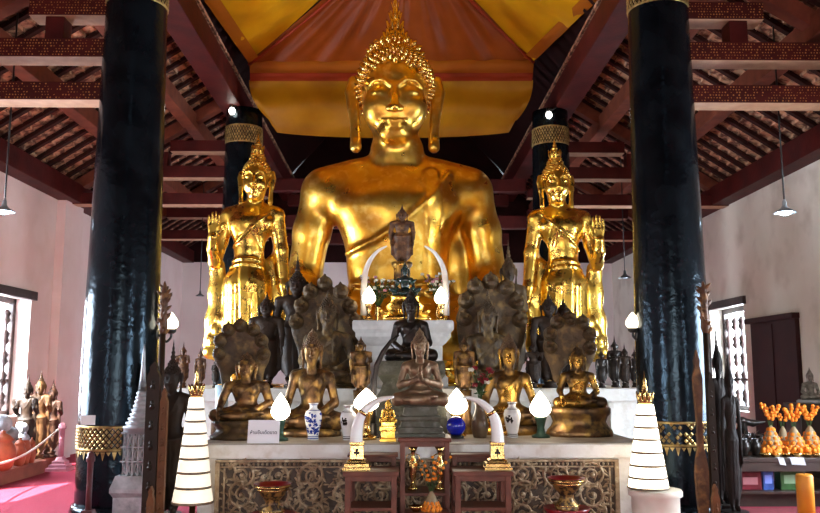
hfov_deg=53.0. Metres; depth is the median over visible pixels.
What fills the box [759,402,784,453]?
cone
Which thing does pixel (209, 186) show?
beam
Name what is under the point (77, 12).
beam
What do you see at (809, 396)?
seated statue
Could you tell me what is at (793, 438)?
cone
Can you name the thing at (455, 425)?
glass ball
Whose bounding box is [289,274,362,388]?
serpent hooded buddha
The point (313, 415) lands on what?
porcelain vase
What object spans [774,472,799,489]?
package
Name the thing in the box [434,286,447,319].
lamp
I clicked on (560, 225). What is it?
standing buddha
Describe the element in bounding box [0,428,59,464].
rope
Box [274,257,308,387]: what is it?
statue
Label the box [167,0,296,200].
beam
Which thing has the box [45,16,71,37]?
beam
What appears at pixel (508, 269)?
statue
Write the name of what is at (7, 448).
urn
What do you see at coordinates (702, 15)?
beam
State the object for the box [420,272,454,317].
flower vase
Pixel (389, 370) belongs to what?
seated statue
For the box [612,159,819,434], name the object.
wall
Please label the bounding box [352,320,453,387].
plinth
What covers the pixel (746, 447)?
pot
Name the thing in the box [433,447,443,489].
brass vase
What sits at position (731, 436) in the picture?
statue
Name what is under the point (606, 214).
trim
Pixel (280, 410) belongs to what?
lamp
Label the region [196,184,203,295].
pendant lamp
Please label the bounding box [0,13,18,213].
pendant lamp
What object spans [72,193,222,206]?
beam
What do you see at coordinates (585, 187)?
trim
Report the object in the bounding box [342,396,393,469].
tusk
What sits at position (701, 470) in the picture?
wooden paddle
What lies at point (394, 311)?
statue
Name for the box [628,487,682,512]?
pedestal
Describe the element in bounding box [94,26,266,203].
beam
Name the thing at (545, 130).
column
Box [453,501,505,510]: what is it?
stretcher
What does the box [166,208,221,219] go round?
beam
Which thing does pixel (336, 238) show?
trim
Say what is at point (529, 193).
trim
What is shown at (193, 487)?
parasol
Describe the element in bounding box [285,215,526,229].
beam
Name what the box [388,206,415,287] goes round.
statue
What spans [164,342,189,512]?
statue
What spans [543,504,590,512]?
tray
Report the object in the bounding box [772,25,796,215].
pendant lamp
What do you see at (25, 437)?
urn
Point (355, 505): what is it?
shelf
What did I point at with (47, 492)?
floor
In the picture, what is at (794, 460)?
paper slip
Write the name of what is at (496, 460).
tusk
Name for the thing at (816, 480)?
shelf
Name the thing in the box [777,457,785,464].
paper slip
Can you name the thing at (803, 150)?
beam
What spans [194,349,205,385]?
statue
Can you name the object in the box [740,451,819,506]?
table
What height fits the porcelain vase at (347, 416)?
0.387 m
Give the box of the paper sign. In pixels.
[247,420,279,442]
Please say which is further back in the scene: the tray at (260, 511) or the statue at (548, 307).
the statue at (548, 307)
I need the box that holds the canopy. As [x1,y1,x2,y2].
[204,0,596,137]
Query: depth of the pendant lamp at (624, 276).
17.25 m
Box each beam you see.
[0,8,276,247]
[0,27,206,222]
[0,38,103,65]
[0,81,100,107]
[0,137,193,262]
[29,0,105,25]
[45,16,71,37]
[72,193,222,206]
[74,100,221,188]
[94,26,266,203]
[163,166,223,180]
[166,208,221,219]
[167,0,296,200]
[170,140,225,154]
[273,178,525,193]
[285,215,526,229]
[499,0,627,201]
[529,0,725,208]
[569,142,624,156]
[570,167,630,181]
[573,194,728,208]
[574,102,717,190]
[589,8,819,208]
[604,124,819,263]
[688,2,763,28]
[690,42,819,69]
[693,85,819,110]
[721,21,747,41]
[747,0,815,31]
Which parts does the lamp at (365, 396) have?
lamp globe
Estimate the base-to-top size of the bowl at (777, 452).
0.124 m
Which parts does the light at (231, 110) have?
bulb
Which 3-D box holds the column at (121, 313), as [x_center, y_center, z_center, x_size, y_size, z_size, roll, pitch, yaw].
[-3.267,-0.386,9.497,0.907,6.575,0.907,5,-9,-32]
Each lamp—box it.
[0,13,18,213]
[156,313,178,342]
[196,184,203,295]
[271,393,289,440]
[354,388,378,439]
[362,286,375,319]
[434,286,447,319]
[446,388,467,436]
[530,391,550,437]
[619,160,630,278]
[626,312,637,340]
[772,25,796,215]
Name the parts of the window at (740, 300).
frame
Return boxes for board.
[141,362,160,512]
[146,486,154,512]
[155,388,168,512]
[705,372,719,496]
[711,484,720,512]
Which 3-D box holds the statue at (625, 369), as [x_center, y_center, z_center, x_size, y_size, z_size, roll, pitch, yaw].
[2.915,1.474,11.167,0.190,0.609,0.104,-2,-8,17]
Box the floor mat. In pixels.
[741,508,817,512]
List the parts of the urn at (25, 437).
lid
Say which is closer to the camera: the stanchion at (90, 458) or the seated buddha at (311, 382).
the stanchion at (90, 458)
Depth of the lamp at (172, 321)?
9.30 m
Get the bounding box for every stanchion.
[45,422,74,471]
[80,451,95,512]
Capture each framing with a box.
[0,0,294,245]
[501,0,819,246]
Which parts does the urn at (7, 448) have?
lid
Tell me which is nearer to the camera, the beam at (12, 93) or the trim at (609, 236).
the beam at (12, 93)
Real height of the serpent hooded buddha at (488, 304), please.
1.626 m
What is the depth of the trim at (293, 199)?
23.13 m
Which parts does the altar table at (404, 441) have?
leg, leg, leg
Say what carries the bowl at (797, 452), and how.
on the table at (776, 497)
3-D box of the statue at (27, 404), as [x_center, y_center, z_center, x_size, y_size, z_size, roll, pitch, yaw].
[-6.010,2.516,12.882,0.384,1.338,0.244,0,-8,-1]
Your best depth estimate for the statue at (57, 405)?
13.87 m
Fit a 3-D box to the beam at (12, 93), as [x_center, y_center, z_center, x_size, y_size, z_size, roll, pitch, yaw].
[-4.902,-1.907,9.682,3.270,0.220,0.303,0,-8,-1]
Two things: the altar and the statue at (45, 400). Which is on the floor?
the altar
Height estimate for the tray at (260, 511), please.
0.215 m
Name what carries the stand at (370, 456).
on the floor
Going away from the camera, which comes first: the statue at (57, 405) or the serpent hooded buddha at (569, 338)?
the serpent hooded buddha at (569, 338)
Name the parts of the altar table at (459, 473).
leg, leg, leg, leg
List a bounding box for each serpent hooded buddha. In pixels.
[208,317,275,440]
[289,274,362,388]
[455,271,527,388]
[543,310,613,437]
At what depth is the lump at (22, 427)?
12.75 m
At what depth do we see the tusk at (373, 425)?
9.59 m
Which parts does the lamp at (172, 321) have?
lamp globe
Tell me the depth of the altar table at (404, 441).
8.13 m
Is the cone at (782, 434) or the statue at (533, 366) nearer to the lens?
the cone at (782, 434)
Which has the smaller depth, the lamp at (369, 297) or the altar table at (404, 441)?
the altar table at (404, 441)
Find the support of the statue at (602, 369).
on the tier
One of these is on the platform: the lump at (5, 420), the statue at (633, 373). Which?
the lump at (5, 420)
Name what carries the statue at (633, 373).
on the tier
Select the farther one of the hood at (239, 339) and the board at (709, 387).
the hood at (239, 339)
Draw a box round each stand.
[347,452,397,512]
[450,452,504,512]
[736,416,765,436]
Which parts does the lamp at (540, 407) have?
lamp globe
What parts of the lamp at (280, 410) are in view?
lamp globe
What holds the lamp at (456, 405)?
on the altar
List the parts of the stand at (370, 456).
leg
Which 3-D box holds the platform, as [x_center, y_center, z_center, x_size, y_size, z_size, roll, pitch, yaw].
[-6.075,2.982,10.614,0.750,0.210,4.880,0,-8,-1]
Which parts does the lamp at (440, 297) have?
lamp globe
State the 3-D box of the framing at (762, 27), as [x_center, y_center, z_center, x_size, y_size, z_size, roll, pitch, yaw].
[5.047,-3.091,9.086,4.258,2.700,31.000,0,-8,-1]
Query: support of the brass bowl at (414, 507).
on the stool
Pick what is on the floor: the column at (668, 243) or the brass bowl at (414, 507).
the column at (668, 243)
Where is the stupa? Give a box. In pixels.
[109,344,165,512]
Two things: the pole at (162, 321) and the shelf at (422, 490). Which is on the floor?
the pole at (162, 321)
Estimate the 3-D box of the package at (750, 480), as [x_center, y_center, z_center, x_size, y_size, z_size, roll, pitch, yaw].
[4.061,2.690,9.902,0.280,0.212,0.164,0,-8,-1]
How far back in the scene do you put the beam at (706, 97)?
9.67 m
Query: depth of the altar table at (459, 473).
7.92 m
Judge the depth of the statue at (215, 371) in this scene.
11.13 m
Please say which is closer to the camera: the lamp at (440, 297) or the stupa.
the stupa
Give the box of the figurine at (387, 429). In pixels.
[379,400,396,441]
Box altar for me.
[197,431,632,512]
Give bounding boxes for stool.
[405,509,448,512]
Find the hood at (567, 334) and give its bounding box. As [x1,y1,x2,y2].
[543,310,596,382]
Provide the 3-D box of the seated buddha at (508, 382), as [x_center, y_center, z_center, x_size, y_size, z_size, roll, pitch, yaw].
[1.231,1.565,10.201,0.825,1.243,0.557,0,-8,-1]
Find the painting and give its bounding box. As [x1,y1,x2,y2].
[505,403,517,436]
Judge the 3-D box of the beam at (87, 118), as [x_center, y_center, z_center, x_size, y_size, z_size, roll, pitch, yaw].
[-5.173,-2.882,8.906,0.240,0.280,31.000,0,-8,-1]
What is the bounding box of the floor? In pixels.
[0,453,819,512]
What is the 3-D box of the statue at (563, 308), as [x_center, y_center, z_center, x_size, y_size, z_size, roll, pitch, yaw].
[2.170,1.204,11.567,0.422,1.254,0.323,-5,-9,33]
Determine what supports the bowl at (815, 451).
on the table at (776, 497)
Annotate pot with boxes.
[23,440,30,464]
[742,436,752,455]
[746,436,762,455]
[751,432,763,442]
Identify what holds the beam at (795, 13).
attached to the wall at (771, 260)
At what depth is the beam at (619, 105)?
15.27 m
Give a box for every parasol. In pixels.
[171,363,213,512]
[627,374,669,490]
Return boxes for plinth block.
[45,456,57,467]
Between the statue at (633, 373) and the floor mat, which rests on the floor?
the floor mat
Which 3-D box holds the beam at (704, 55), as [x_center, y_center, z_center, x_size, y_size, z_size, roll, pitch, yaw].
[4.203,-2.409,9.886,2.421,0.230,0.303,0,-8,-1]
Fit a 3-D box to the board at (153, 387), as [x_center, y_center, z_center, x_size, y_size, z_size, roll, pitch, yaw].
[-2.579,1.901,8.200,0.169,1.687,0.160,0,-8,-1]
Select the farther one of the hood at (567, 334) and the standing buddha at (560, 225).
the standing buddha at (560, 225)
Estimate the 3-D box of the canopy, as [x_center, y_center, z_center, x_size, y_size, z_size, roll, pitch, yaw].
[0.044,-4.186,13.162,7.114,3.087,5.853,0,-8,-1]
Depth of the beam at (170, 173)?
15.62 m
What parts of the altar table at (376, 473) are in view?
leg, leg, leg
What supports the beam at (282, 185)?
attached to the wall at (44, 244)
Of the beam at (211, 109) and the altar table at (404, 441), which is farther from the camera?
the beam at (211, 109)
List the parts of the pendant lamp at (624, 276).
lamp cord, lamp shade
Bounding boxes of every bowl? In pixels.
[408,504,422,511]
[759,447,771,456]
[770,446,781,456]
[781,447,792,456]
[791,447,802,456]
[801,446,811,456]
[811,446,819,456]
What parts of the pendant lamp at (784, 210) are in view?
lamp cord, lamp shade, bulb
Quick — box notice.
[81,415,95,424]
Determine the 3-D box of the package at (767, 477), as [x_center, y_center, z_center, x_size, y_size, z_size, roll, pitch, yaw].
[4.279,2.672,9.908,0.130,0.250,0.164,0,-8,-1]
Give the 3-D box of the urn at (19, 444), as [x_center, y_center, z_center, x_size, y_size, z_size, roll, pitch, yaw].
[-5.782,2.885,12.186,0.198,0.415,0.198,0,-8,-1]
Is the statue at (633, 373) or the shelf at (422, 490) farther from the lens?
the statue at (633, 373)
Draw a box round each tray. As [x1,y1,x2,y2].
[250,481,295,512]
[250,510,295,512]
[543,475,590,512]
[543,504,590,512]
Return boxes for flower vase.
[359,275,393,319]
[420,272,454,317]
[468,366,494,437]
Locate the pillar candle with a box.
[795,471,815,512]
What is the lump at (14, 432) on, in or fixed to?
on the platform
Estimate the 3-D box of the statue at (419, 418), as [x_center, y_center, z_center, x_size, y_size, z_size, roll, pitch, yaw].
[0.102,1.276,8.431,0.587,1.108,0.363,0,-8,-1]
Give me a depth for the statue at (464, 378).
10.18 m
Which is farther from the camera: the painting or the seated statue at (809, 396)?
the seated statue at (809, 396)
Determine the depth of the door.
13.55 m
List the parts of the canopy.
yellow panel, orange panel, yellow panel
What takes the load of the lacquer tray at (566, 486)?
on the floor
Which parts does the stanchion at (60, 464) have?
post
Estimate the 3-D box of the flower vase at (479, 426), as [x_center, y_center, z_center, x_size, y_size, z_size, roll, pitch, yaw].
[0.839,1.695,9.628,0.320,0.828,0.231,0,-8,-1]
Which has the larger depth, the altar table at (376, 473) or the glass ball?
the glass ball
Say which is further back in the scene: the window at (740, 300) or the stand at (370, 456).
the window at (740, 300)
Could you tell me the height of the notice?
0.100 m
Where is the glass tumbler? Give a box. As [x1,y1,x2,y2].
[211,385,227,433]
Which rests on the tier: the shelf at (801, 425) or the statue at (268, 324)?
the statue at (268, 324)
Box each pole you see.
[155,281,172,396]
[695,281,712,512]
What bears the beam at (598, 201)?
attached to the wall at (771, 260)
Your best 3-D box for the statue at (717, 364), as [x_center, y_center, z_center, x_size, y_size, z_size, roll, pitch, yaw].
[3.554,1.842,9.439,0.360,2.145,0.360,5,-10,-34]
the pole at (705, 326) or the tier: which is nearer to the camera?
the pole at (705, 326)
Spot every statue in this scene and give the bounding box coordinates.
[12,376,38,440]
[30,372,52,458]
[43,381,62,457]
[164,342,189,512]
[176,345,189,387]
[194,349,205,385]
[211,361,218,387]
[248,293,284,387]
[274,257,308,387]
[349,337,372,413]
[376,288,446,435]
[379,262,430,319]
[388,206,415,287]
[391,328,448,436]
[453,337,475,434]
[493,243,528,370]
[524,342,542,387]
[530,293,564,387]
[557,299,572,386]
[595,350,607,387]
[607,337,622,386]
[617,346,631,387]
[628,350,635,386]
[712,327,730,508]
[720,354,748,512]
[796,369,819,402]
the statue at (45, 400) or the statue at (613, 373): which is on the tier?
the statue at (613, 373)
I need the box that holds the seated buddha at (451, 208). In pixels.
[289,0,526,385]
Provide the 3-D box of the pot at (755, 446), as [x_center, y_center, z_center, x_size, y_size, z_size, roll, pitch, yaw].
[4.208,2.304,10.041,0.165,0.238,0.148,-7,-10,40]
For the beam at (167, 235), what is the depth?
19.63 m
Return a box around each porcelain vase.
[305,403,321,439]
[340,405,355,439]
[503,402,520,437]
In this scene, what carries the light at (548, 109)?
attached to the column at (545, 130)
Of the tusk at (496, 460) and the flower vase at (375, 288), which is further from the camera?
the flower vase at (375, 288)
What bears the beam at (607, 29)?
attached to the wall at (462, 150)
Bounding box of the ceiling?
[200,0,595,173]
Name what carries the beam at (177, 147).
attached to the column at (242, 129)
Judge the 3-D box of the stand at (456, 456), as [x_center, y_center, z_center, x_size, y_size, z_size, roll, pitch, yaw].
[0.693,2.419,8.520,0.559,0.751,0.280,0,-8,-1]
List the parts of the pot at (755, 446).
pot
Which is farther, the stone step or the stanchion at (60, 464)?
the stanchion at (60, 464)
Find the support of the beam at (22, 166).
attached to the wall at (44, 244)
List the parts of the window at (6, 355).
frame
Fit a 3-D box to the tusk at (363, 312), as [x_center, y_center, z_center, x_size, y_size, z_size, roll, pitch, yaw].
[-0.526,0.380,11.571,0.407,1.083,0.167,0,-8,-1]
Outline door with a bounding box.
[744,312,802,433]
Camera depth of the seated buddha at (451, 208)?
13.43 m
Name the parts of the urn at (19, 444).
lid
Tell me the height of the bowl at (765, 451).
0.118 m
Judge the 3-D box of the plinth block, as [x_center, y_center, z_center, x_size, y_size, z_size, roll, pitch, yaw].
[-6.244,3.422,13.604,0.460,0.160,0.970,0,-8,-1]
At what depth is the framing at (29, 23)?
13.94 m
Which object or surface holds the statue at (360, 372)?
on the altar
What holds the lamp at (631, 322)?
attached to the column at (668, 243)
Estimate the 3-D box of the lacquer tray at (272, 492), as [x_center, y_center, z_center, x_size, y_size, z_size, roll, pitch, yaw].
[-1.348,2.482,8.067,0.520,0.501,0.517,0,-8,-1]
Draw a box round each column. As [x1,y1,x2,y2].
[68,0,168,512]
[217,106,262,383]
[531,107,569,383]
[626,0,722,512]
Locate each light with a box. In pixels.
[229,105,236,114]
[546,106,556,118]
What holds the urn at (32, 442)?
on the platform
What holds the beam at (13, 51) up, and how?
attached to the column at (121, 313)
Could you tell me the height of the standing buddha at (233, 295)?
3.770 m
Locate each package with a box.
[742,472,761,489]
[761,472,773,489]
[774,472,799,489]
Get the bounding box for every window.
[0,284,37,414]
[708,296,748,410]
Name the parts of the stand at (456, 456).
leg, leg, leg, leg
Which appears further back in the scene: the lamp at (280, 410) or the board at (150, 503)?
the lamp at (280, 410)
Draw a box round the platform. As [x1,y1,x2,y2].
[0,459,47,485]
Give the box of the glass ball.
[446,416,465,438]
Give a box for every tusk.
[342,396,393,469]
[360,246,386,318]
[370,334,398,437]
[424,246,450,319]
[462,396,511,469]
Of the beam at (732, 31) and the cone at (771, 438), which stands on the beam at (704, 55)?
the beam at (732, 31)
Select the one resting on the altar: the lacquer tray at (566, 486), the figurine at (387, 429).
the figurine at (387, 429)
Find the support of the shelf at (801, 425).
on the floor
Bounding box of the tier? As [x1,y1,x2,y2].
[177,384,636,439]
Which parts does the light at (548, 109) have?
bulb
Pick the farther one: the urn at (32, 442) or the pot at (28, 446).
the urn at (32, 442)
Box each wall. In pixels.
[0,171,182,457]
[178,136,615,386]
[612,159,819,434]
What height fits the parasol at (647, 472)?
1.184 m
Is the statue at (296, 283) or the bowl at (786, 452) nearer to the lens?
the bowl at (786, 452)
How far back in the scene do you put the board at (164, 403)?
8.19 m
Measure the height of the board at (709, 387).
1.587 m
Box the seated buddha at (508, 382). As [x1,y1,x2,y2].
[482,333,536,435]
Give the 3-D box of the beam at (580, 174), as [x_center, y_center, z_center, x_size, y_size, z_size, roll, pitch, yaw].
[4.114,-1.576,15.889,2.420,0.230,0.300,0,-8,-1]
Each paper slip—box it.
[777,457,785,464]
[789,457,805,464]
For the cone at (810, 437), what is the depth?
10.29 m
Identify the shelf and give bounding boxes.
[350,501,390,510]
[405,486,444,495]
[741,477,819,493]
[783,402,819,478]
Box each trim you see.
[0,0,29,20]
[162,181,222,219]
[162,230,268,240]
[164,152,170,165]
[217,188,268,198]
[287,233,508,245]
[288,194,508,206]
[526,189,577,199]
[526,209,627,220]
[574,182,631,220]
[579,231,632,241]
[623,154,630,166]
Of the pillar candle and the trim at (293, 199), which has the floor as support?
the pillar candle
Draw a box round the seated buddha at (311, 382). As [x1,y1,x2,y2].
[283,328,341,436]
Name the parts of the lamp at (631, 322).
lamp globe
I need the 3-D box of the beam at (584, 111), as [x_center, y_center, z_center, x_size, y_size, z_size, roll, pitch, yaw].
[4.474,-2.180,15.978,3.000,2.070,0.200,0,-8,-1]
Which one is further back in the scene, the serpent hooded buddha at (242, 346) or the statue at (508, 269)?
the statue at (508, 269)
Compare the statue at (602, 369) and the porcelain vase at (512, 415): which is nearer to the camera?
the porcelain vase at (512, 415)
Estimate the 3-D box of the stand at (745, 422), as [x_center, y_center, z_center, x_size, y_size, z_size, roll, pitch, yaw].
[4.574,2.369,11.119,0.403,0.406,0.299,-5,-9,33]
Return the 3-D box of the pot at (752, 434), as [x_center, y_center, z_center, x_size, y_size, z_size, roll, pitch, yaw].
[4.500,2.381,10.590,0.165,0.238,0.148,-7,-10,40]
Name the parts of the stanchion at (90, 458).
post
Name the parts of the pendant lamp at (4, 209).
bulb, lamp shade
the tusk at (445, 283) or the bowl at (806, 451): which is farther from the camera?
the tusk at (445, 283)
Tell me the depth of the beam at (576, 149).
15.81 m
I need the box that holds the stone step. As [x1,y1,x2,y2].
[606,402,613,428]
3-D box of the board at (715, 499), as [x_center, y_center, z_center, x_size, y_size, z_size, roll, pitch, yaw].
[3.025,2.499,8.139,0.110,0.486,0.160,0,-8,-1]
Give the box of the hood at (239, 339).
[212,317,270,387]
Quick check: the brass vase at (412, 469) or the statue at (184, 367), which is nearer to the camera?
the brass vase at (412, 469)
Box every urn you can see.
[0,430,15,470]
[13,437,26,465]
[21,431,30,464]
[29,437,35,462]
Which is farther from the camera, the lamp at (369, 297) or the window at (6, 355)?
the window at (6, 355)
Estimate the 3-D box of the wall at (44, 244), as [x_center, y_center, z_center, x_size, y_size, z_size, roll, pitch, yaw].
[-6.593,0.090,8.473,0.660,5.350,31.000,0,-8,-1]
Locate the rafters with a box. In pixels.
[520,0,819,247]
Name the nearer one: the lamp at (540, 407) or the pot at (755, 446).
the lamp at (540, 407)
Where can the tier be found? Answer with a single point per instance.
(624, 400)
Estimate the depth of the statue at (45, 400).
13.44 m
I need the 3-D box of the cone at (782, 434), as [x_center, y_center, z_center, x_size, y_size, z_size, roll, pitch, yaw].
[4.741,2.193,10.470,0.251,0.576,0.252,-7,-10,40]
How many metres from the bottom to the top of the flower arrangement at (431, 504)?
0.521 m
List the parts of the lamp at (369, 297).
lamp globe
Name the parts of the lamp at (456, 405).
lamp globe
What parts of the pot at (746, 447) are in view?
pot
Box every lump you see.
[0,414,11,433]
[8,427,18,445]
[16,422,28,437]
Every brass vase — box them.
[406,447,419,490]
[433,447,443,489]
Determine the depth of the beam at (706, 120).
11.53 m
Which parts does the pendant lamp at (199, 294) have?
lamp cord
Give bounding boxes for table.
[343,466,398,512]
[398,434,451,512]
[450,466,512,512]
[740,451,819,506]
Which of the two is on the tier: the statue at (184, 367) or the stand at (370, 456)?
the statue at (184, 367)
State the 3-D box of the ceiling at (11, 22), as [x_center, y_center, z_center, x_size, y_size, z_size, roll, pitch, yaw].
[-5.324,-3.008,8.997,4.200,2.760,30.750,0,-8,-1]
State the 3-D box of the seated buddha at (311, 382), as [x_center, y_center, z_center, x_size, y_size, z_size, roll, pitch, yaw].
[-1.193,1.502,9.908,0.819,1.287,0.531,1,-8,-7]
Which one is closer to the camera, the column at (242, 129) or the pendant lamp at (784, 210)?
the pendant lamp at (784, 210)
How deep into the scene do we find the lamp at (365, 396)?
9.27 m
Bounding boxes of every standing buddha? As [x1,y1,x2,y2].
[203,136,289,386]
[522,139,607,386]
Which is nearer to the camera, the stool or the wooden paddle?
the stool
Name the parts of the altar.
carved panel, panel frame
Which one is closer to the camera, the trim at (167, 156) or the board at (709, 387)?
the board at (709, 387)
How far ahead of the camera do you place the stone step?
10.29 m
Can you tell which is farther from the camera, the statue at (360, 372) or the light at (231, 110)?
the light at (231, 110)
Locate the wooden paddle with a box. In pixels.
[692,350,708,512]
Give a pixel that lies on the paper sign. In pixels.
(259, 431)
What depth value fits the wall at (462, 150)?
24.24 m
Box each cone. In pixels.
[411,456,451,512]
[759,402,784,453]
[769,406,789,444]
[782,403,806,447]
[797,403,819,448]

